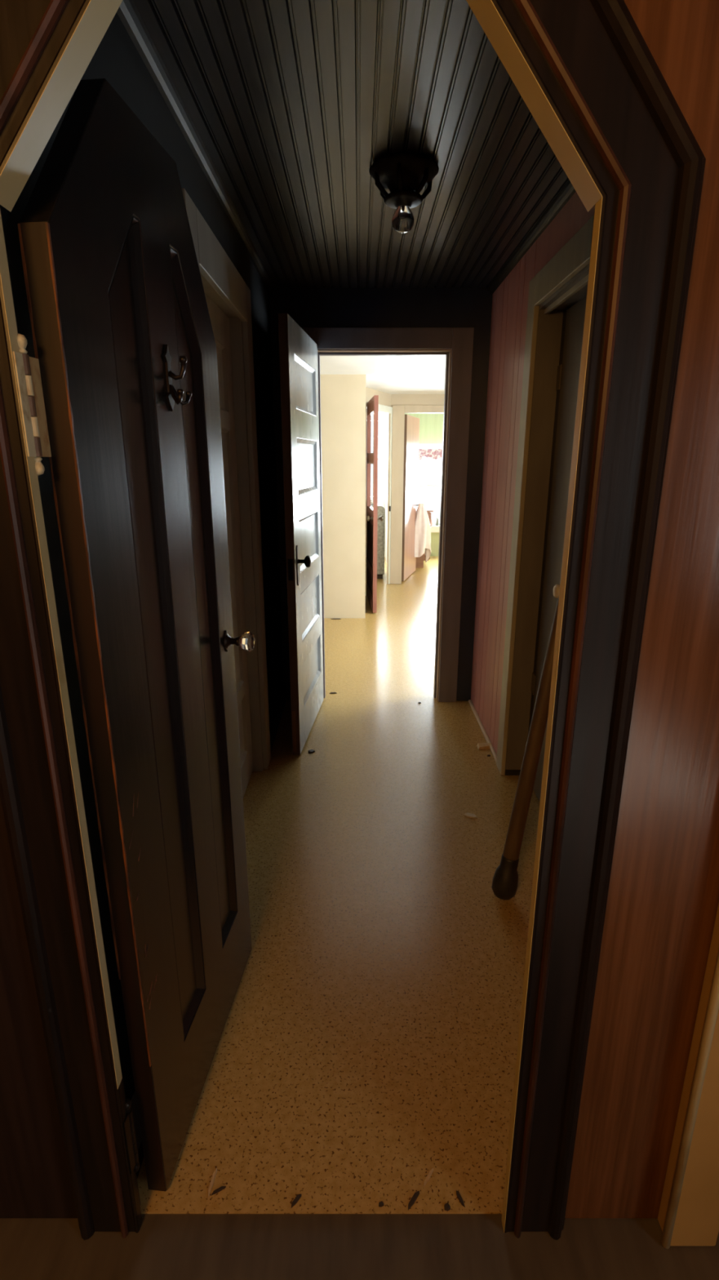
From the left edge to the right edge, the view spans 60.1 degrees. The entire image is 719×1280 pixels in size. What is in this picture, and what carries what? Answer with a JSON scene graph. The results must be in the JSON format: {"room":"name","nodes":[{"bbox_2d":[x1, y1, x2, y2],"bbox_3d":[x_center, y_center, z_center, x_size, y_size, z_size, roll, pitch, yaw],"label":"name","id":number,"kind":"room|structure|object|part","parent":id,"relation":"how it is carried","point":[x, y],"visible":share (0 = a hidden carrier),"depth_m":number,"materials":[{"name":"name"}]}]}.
{"room":"house hallway","nodes":[
{"label":"house hallway","id":0,"kind":"room"},
{"bbox_2d":[0,12,284,1177],"bbox_3d":[-0.515,-0.342,2.240,0.100,2.300,2.724,0,16,0],"label":"wall","id":1,"kind":"structure","parent":0,"point":[117,60],"depth_m":1.32,"materials":[{"name":"paint"}]},
{"bbox_2d":[116,0,275,293],"bbox_3d":[-0.451,-1.433,1.921,0.028,0.028,2.724,0,16,0],"label":"trim","id":2,"kind":"structure","parent":1,"relation":"attached to","point":[127,11],"depth_m":1.57,"materials":[{"name":"wood"}]},
{"bbox_2d":[181,187,271,771],"bbox_3d":[-0.504,-0.276,2.352,0.122,2.110,1.000,0,16,0],"label":"door frame","id":3,"kind":"structure","parent":1,"relation":"attached to","point":[222,282],"depth_m":2.59,"materials":[{"name":"grey paint"}]},
{"bbox_3d":[-0.454,-0.152,1.927,0.022,2.110,0.115,0,16,0],"label":"casing","id":4,"kind":"part","parent":3,"relation":"part of","materials":[{"name":"grey paint"}]},
{"bbox_3d":[-0.454,-1.222,2.076,0.022,0.140,0.770,0,16,0],"label":"head casing","id":5,"kind":"part","parent":3,"relation":"part of","materials":[{"name":"grey paint"}]},
{"bbox_3d":[-0.454,-0.400,2.777,0.022,2.110,0.115,0,16,0],"label":"casing","id":6,"kind":"part","parent":3,"relation":"part of","materials":[{"name":"grey paint"}]},
{"bbox_2d":[204,292,253,796],"bbox_3d":[-0.527,-0.219,2.369,0.034,1.966,0.730,0,16,0],"label":"door","id":7,"kind":"structure","parent":1,"relation":"in","point":[220,322],"depth_m":2.56,"materials":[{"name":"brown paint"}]},
{"bbox_3d":[-0.527,-0.934,2.160,0.032,0.240,0.510,0,16,0],"label":"panel","id":8,"kind":"part","parent":7,"relation":"part of","materials":[{"name":"grey paint"}]},
{"bbox_3d":[-0.527,-0.252,2.359,0.032,1.060,0.510,0,16,0],"label":"panel","id":9,"kind":"part","parent":7,"relation":"part of","materials":[{"name":"grey paint"}]},
{"bbox_3d":[-0.527,0.448,2.564,0.032,0.280,0.510,0,16,0],"label":"panel","id":10,"kind":"part","parent":7,"relation":"part of","materials":[{"name":"grey paint"}]},
{"bbox_2d":[269,685,286,751],"bbox_3d":[-0.458,0.438,3.474,0.014,0.110,0.753,0,16,0],"label":"baseboard","id":11,"kind":"structure","parent":1,"relation":"attached to","point":[275,722],"depth_m":3.46,"materials":[{"name":"paint"}]},
{"bbox_2d":[320,374,365,617],"bbox_3d":[-1.170,-1.366,6.034,2.460,2.135,0.970,0,16,0],"label":"wall","id":12,"kind":"structure","parent":0,"point":[343,397],"depth_m":5.54,"materials":[{"name":"paint"}]},
{"bbox_2d":[133,0,568,288],"bbox_3d":[0.138,-1.475,1.909,1.246,0.060,2.724,0,16,0],"label":"ceiling","id":13,"kind":"structure","parent":0,"point":[292,104],"depth_m":1.66,"materials":[{"name":"grey wood"}]},
{"bbox_2d":[368,151,439,233],"bbox_3d":[0.137,-1.354,1.912,0.204,0.174,0.204,7,18,22],"label":"ceiling light","id":14,"kind":"object","parent":13,"relation":"attached to","point":[405,174],"visible":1,"depth_m":1.86,"materials":[{"name":"metal"}]},
{"bbox_2d":[383,188,422,208],"bbox_3d":[0.137,-1.356,1.911,0.120,0.042,0.120,0,16,0],"label":"socket","id":15,"kind":"object","parent":14,"relation":"attached to","point":[397,198],"depth_m":1.89,"materials":[{"name":"metal"}]},
{"bbox_3d":[0.137,-1.311,1.924,0.070,0.084,0.070,0,16,0],"label":"bulb","id":16,"kind":"part","parent":14,"relation":"part of","materials":[{"name":"clear glass"}]},
{"bbox_2d":[0,555,718,1279],"bbox_3d":[0.000,0.350,4.062,5.200,0.052,12.800,0,16,0],"label":"floor","id":17,"kind":"structure","parent":0,"point":[367,1046],"depth_m":1.62,"materials":[{"name":"beige plastic"}]},
{"bbox_2d":[208,1167,217,1197],"bbox_3d":[-0.306,1.129,1.293,0.007,0.005,0.060,2,16,6],"label":"splinter","id":18,"kind":"object","parent":17,"relation":"on","point":[214,1175],"visible":1,"depth_m":1.29,"materials":[{"name":"brown wood"}]},
{"bbox_2d":[210,1186,226,1195],"bbox_3d":[-0.290,1.134,1.280,0.034,0.004,0.006,-9,18,-27],"label":"splinter","id":19,"kind":"object","parent":17,"relation":"on","point":[221,1188],"visible":1,"depth_m":1.28,"materials":[{"name":"brown wood"}]},
{"bbox_2d":[291,1194,301,1208],"bbox_3d":[-0.128,1.139,1.262,0.008,0.004,0.032,13,20,37],"label":"splinter","id":20,"kind":"object","parent":17,"relation":"on","point":[298,1197],"visible":1,"depth_m":1.26,"materials":[{"name":"brown wood"}]},
{"bbox_2d":[308,749,315,753],"bbox_3d":[-0.245,0.572,3.194,0.040,0.008,0.030,-11,20,-33],"label":"crumb","id":21,"kind":"object","parent":17,"relation":"on","point":[311,751],"visible":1,"depth_m":3.19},
{"bbox_2d":[370,502,385,578],"bbox_3d":[0.030,-1.270,7.907,0.580,0.900,0.568,0,16,0],"label":"base cabinet","id":22,"kind":"object","parent":17,"relation":"on","point":[381,510],"visible":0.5,"depth_m":7.64,"materials":[{"name":"grey ceramic"}]},
{"bbox_3d":[0.030,-1.201,7.636,0.520,0.680,0.008,0,16,0],"label":"panel","id":23,"kind":"part","parent":22,"relation":"part of","materials":[{"name":"grey ceramic"}]},
{"bbox_2d":[378,1201,383,1207],"bbox_3d":[0.045,1.141,1.256,0.012,0.004,0.008,-5,17,-17],"label":"crumb","id":24,"kind":"object","parent":17,"relation":"on","point":[381,1203],"visible":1,"depth_m":1.25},
{"bbox_2d":[408,1191,419,1209],"bbox_3d":[0.111,1.138,1.263,0.009,0.005,0.044,13,21,37],"label":"splinter","id":25,"kind":"object","parent":17,"relation":"on","point":[416,1194],"visible":1,"depth_m":1.26,"materials":[{"name":"brown wood"}]},
{"bbox_2d":[415,504,433,568],"bbox_3d":[0.739,-1.504,8.911,0.538,0.785,0.980,0,16,0],"label":"dresser","id":26,"kind":"object","parent":17,"relation":"on","point":[420,561],"visible":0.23,"depth_m":8.53,"materials":[{"name":"brown wood"}]},
{"bbox_2d":[414,503,431,562],"bbox_3d":[0.826,-1.389,8.099,0.246,0.770,0.140,0,16,0],"label":"hanging cloth","id":27,"kind":"object","parent":26,"relation":"on","point":[423,528],"visible":0.92,"depth_m":8.06,"materials":[{"name":"white fabric"}]},
{"bbox_2d":[423,1168,433,1186],"bbox_3d":[0.146,1.127,1.304,0.007,0.003,0.045,11,20,34],"label":"splinter","id":28,"kind":"object","parent":17,"relation":"on","point":[431,1171],"visible":1,"depth_m":1.30,"materials":[{"name":"brown wood"}]},
{"bbox_2d":[444,1203,450,1211],"bbox_3d":[0.178,1.142,1.251,0.014,0.005,0.012,-5,17,-16],"label":"crumb","id":29,"kind":"object","parent":17,"relation":"on","point":[446,1206],"visible":1,"depth_m":1.25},
{"bbox_2d":[456,1191,465,1207],"bbox_3d":[0.207,1.138,1.265,0.007,0.004,0.034,-6,17,-21],"label":"splinter","id":30,"kind":"object","parent":17,"relation":"on","point":[458,1193],"visible":1,"depth_m":1.26,"materials":[{"name":"brown wood"}]},
{"bbox_2d":[463,812,477,818],"bbox_3d":[0.471,0.740,2.622,0.062,0.006,0.030,8,18,25],"label":"chip","id":31,"kind":"object","parent":17,"relation":"on","point":[468,815],"visible":1,"depth_m":2.62,"materials":[{"name":"white paper"}]},
{"bbox_2d":[476,742,491,750],"bbox_3d":[0.655,0.550,3.244,0.082,0.022,0.052,-3,17,-11],"label":"wood block","id":32,"kind":"object","parent":17,"relation":"on","point":[480,745],"visible":0.94,"depth_m":3.23,"materials":[{"name":"beige wood"}]},
{"bbox_2d":[491,592,559,900],"bbox_3d":[0.563,0.340,2.028,0.244,1.096,0.085,-11,20,-34],"label":"leaning pole","id":33,"kind":"object","parent":17,"relation":"on","point":[505,878],"visible":0.87,"depth_m":2.04,"materials":[{"name":"brown wood"}]},
{"bbox_2d":[0,0,718,1217],"bbox_3d":[0.250,-0.029,0.901,3.900,2.450,0.022,0,16,0],"label":"wall","id":34,"kind":"structure","parent":0,"point":[663,899],"depth_m":1.01,"materials":[{"name":"brown wood"}]},
{"bbox_2d":[0,0,706,1239],"bbox_3d":[-0.073,0.121,0.927,0.949,2.148,0.060,0,16,0],"label":"door frame","id":35,"kind":"structure","parent":34,"relation":"attached to","point":[593,64],"depth_m":0.86,"materials":[{"name":"brown wood"}]},
{"bbox_2d":[13,78,254,1191],"bbox_3d":[-0.349,0.097,1.272,0.113,1.970,0.718,2,16,6],"label":"door","id":36,"kind":"structure","parent":35,"relation":"in","point":[119,391],"depth_m":1.11,"materials":[{"name":"black wood"}]},
{"bbox_3d":[-0.429,-0.301,0.797,0.002,0.126,0.017,2,16,6],"label":"jamb plate","id":37,"kind":"part","parent":36,"relation":"part of","materials":[{"name":"paint"}]},
{"bbox_3d":[-0.431,-0.311,0.832,0.002,0.126,0.035,2,16,6],"label":"plate","id":38,"kind":"part","parent":36,"relation":"part of","materials":[{"name":"beige paint"}]},
{"bbox_3d":[-0.429,0.942,1.160,0.002,0.130,0.017,2,16,6],"label":"jamb plate","id":39,"kind":"part","parent":36,"relation":"part of","materials":[{"name":"black metal"}]},
{"bbox_3d":[-0.431,0.932,1.195,0.002,0.130,0.035,2,16,6],"label":"plate","id":40,"kind":"part","parent":36,"relation":"part of","materials":[{"name":"black metal"}]},
{"bbox_3d":[-0.390,0.085,1.188,0.038,1.590,0.140,2,16,6],"label":"panel","id":41,"kind":"part","parent":36,"relation":"part of","materials":[{"name":"brown wood"}]},
{"bbox_3d":[-0.354,-0.488,1.157,0.005,0.116,0.033,2,16,6],"label":"plate","id":42,"kind":"part","parent":36,"relation":"part of","materials":[{"name":"black metal"}]},
{"bbox_3d":[-0.363,0.011,1.441,0.038,1.590,0.136,2,16,6],"label":"panel","id":43,"kind":"part","parent":36,"relation":"part of","materials":[{"name":"black wood"}]},
{"bbox_2d":[657,902,718,1248],"bbox_3d":[0.633,0.053,0.888,0.103,2.300,0.050,0,16,0],"label":"door frame","id":44,"kind":"structure","parent":34,"relation":"attached to","point":[688,1215],"depth_m":1.12,"materials":[{"name":"beige paint"}]},
{"bbox_2d":[365,386,392,595],"bbox_3d":[0.203,-1.599,6.830,0.039,2.135,0.985,7,18,22],"label":"wall","id":45,"kind":"structure","parent":0,"point":[384,398],"depth_m":6.95,"materials":[{"name":"beige paint"}]},
{"bbox_2d":[366,395,383,613],"bbox_3d":[0.126,-1.328,6.149,0.160,1.973,0.834,-1,16,-4],"label":"door","id":46,"kind":"structure","parent":45,"relation":"in","point":[372,406],"depth_m":5.97,"materials":[{"name":"brown wood"}]},
{"bbox_3d":[0.127,-0.609,6.359,0.034,0.180,0.654,-1,16,-4],"label":"panel","id":47,"kind":"part","parent":46,"relation":"part of","materials":[{"name":"brown wood"}]},
{"bbox_3d":[0.103,-1.139,5.819,0.062,0.053,0.053,-1,16,-4],"label":"knob","id":48,"kind":"part","parent":46,"relation":"part of","materials":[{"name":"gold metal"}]},
{"bbox_3d":[0.127,-0.974,6.252,0.034,0.420,0.654,-1,16,-4],"label":"panel","id":49,"kind":"part","parent":46,"relation":"part of","materials":[{"name":"brown wood"}]},
{"bbox_3d":[0.201,-1.141,5.825,0.062,0.053,0.053,-1,16,-4],"label":"knob","id":50,"kind":"part","parent":46,"relation":"part of","materials":[{"name":"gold metal"}]},
{"bbox_2d":[269,285,493,700],"bbox_3d":[0.116,-0.774,3.590,1.362,2.370,0.110,0,16,0],"label":"wall","id":51,"kind":"structure","parent":0,"point":[315,307],"depth_m":3.27,"materials":[{"name":"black paint"}]},
{"bbox_2d":[275,313,323,755],"bbox_3d":[-0.277,-0.491,3.216,0.168,2.018,0.755,2,16,6],"label":"door","id":52,"kind":"structure","parent":51,"relation":"in","point":[298,353],"depth_m":3.06,"materials":[{"name":"grey paint"}]},
{"bbox_3d":[-0.275,-1.228,3.023,0.038,0.230,0.542,2,16,6],"label":"panel","id":53,"kind":"part","parent":52,"relation":"part of","materials":[{"name":"grey paint"}]},
{"bbox_3d":[-0.275,-0.875,3.126,0.038,0.255,0.542,2,16,6],"label":"panel","id":54,"kind":"part","parent":52,"relation":"part of","materials":[{"name":"grey paint"}]},
{"bbox_3d":[-0.275,-0.524,3.229,0.038,0.253,0.542,2,16,6],"label":"panel","id":55,"kind":"part","parent":52,"relation":"part of","materials":[{"name":"grey paint"}]},
{"bbox_3d":[-0.275,-0.185,3.328,0.038,0.248,0.542,2,16,6],"label":"panel","id":56,"kind":"part","parent":52,"relation":"part of","materials":[{"name":"grey paint"}]},
{"bbox_3d":[-0.275,0.157,3.428,0.038,0.235,0.542,2,16,6],"label":"panel","id":57,"kind":"part","parent":52,"relation":"part of","materials":[{"name":"grey paint"}]},
{"bbox_2d":[301,327,474,702],"bbox_3d":[0.131,-0.646,3.618,0.948,2.110,0.132,0,16,0],"label":"door frame","id":58,"kind":"structure","parent":51,"relation":"attached to","point":[456,344],"depth_m":3.42,"materials":[{"name":"brown wood"}]},
{"bbox_3d":[-0.288,-0.631,3.564,0.110,2.110,0.020,0,16,0],"label":"casing","id":59,"kind":"part","parent":58,"relation":"part of","materials":[{"name":"grey wood"}]},
{"bbox_3d":[0.131,-1.594,3.283,0.728,0.102,0.020,0,16,0],"label":"head casing","id":60,"kind":"part","parent":58,"relation":"part of","materials":[{"name":"grey wood"}]},
{"bbox_3d":[0.550,-0.631,3.564,0.110,2.110,0.020,0,16,0],"label":"casing","id":61,"kind":"part","parent":58,"relation":"part of","materials":[{"name":"grey wood"}]},
{"bbox_2d":[320,355,445,394],"bbox_3d":[0.000,-2.607,6.384,4.800,0.050,6.282,0,16,0],"label":"ceiling","id":62,"kind":"structure","parent":0,"point":[392,375],"depth_m":5.07,"materials":[{"name":"white paint"}]},
{"bbox_2d":[384,413,388,562],"bbox_3d":[0.430,-2.026,8.290,0.060,2.135,2.110,0,16,0],"label":"wall partition","id":63,"kind":"structure","parent":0,"point":[387,414],"depth_m":9.00,"materials":[{"name":"white paint"}]},
{"bbox_2d":[371,411,444,555],"bbox_3d":[0.000,-2.336,9.350,4.800,2.135,0.100,0,16,0],"label":"wall","id":64,"kind":"structure","parent":0,"point":[431,424],"depth_m":9.10,"materials":[{"name":"yellow paint"}]},
{"bbox_2d":[370,417,382,504],"bbox_3d":[-0.110,-2.631,9.212,0.940,1.260,0.140,0,16,0],"label":"window","id":65,"kind":"structure","parent":64,"relation":"in","point":[380,500],"depth_m":9.23,"materials":[{"name":"white paint"}]},
{"bbox_2d":[417,444,442,532],"bbox_3d":[1.375,-2.269,9.318,1.150,1.285,0.140,0,16,0],"label":"window","id":66,"kind":"structure","parent":64,"relation":"in","point":[434,528],"depth_m":9.30,"materials":[{"name":"white paint"}]},
{"bbox_2d":[418,447,442,460],"bbox_3d":[1.380,-2.727,9.100,1.200,0.190,0.039,0,16,0],"label":"curtain valance","id":67,"kind":"object","parent":66,"relation":"hanging from","point":[434,454],"visible":0.34,"depth_m":9.10,"materials":[{"name":"pink fabric"}]},
{"bbox_3d":[1.375,-1.690,9.450,1.150,0.100,0.070,0,16,0],"label":"sill","id":68,"kind":"part","parent":66,"relation":"part of","materials":[{"name":"white paint"}]},
{"bbox_2d":[435,516,439,525],"bbox_3d":[1.190,-1.801,9.418,0.044,0.130,0.044,0,16,0],"label":"jar","id":69,"kind":"object","parent":66,"relation":"on","point":[437,519],"visible":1,"depth_m":9.40,"materials":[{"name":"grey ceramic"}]},
{"bbox_2d":[391,394,444,407],"bbox_3d":[1.377,-1.717,7.234,2.045,2.135,0.090,0,16,0],"label":"wall","id":70,"kind":"structure","parent":0,"point":[396,399],"depth_m":6.91,"materials":[{"name":"paint"}]},
{"bbox_2d":[401,414,419,581],"bbox_3d":[0.667,-1.744,7.669,0.098,1.918,0.812,4,17,15],"label":"door","id":71,"kind":"structure","parent":70,"relation":"in","point":[411,431],"depth_m":7.56,"materials":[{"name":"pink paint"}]},
{"bbox_2d":[390,404,444,583],"bbox_3d":[0.818,-1.659,7.240,0.885,2.020,0.110,0,16,0],"label":"door frame","id":72,"kind":"structure","parent":70,"relation":"attached to","point":[398,411],"depth_m":7.13,"materials":[{"name":"beige paint"}]},
{"bbox_3d":[0.444,-1.646,7.197,0.137,2.020,0.020,0,16,0],"label":"casing","id":73,"kind":"part","parent":72,"relation":"part of","materials":[{"name":"beige paint"}]},
{"bbox_3d":[0.886,-2.577,6.925,0.748,0.080,0.020,0,16,0],"label":"head casing","id":74,"kind":"part","parent":72,"relation":"part of","materials":[{"name":"beige paint"}]},
{"bbox_2d":[471,191,595,754],"bbox_3d":[0.767,-0.342,2.240,0.140,2.300,2.724,0,16,0],"label":"wall","id":75,"kind":"structure","parent":0,"point":[510,299],"depth_m":3.05,"materials":[{"name":"paint"}]},
{"bbox_2d":[468,699,497,762],"bbox_3d":[0.688,0.491,3.453,0.018,0.018,0.823,0,16,0],"label":"baseboard","id":76,"kind":"structure","parent":75,"relation":"attached to","point":[494,753],"depth_m":3.42,"materials":[{"name":"wood"}]},
{"bbox_2d":[488,179,576,293],"bbox_3d":[0.683,-1.433,1.921,0.028,0.028,2.724,0,16,0],"label":"trim","id":77,"kind":"structure","parent":75,"relation":"attached to","point":[568,191],"depth_m":2.38,"materials":[{"name":"wood"}]},
{"bbox_2d":[496,214,594,848],"bbox_3d":[0.757,-0.290,2.374,0.160,2.125,0.810,0,16,0],"label":"door frame","id":78,"kind":"structure","parent":75,"relation":"attached to","point":[562,282],"depth_m":2.58,"materials":[{"name":"green paint"}]},
{"bbox_3d":[0.687,-0.389,2.712,0.020,2.125,0.105,0,16,0],"label":"casing","id":79,"kind":"part","parent":78,"relation":"part of","materials":[{"name":"green paint"}]},
{"bbox_3d":[0.687,-1.258,2.091,0.020,0.110,0.600,0,16,0],"label":"head casing","id":80,"kind":"part","parent":78,"relation":"part of","materials":[{"name":"green paint"}]},
{"bbox_3d":[0.687,-0.192,2.036,0.020,2.125,0.105,0,16,0],"label":"casing","id":81,"kind":"part","parent":78,"relation":"part of","materials":[{"name":"green paint"}]},
{"bbox_2d":[530,296,586,802],"bbox_3d":[0.773,-0.234,2.401,0.097,1.978,0.576,0,16,0],"label":"door","id":82,"kind":"structure","parent":75,"relation":"in","point":[568,372],"depth_m":2.43,"materials":[{"name":"green paint"}]},
{"bbox_3d":[0.789,0.197,2.801,0.005,0.090,0.049,0,16,0],"label":"plate","id":83,"kind":"part","parent":82,"relation":"part of","materials":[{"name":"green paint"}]},
{"bbox_3d":[0.789,-1.032,2.442,0.005,0.090,0.049,0,16,0],"label":"plate","id":84,"kind":"part","parent":82,"relation":"part of","materials":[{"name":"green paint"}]}
]}

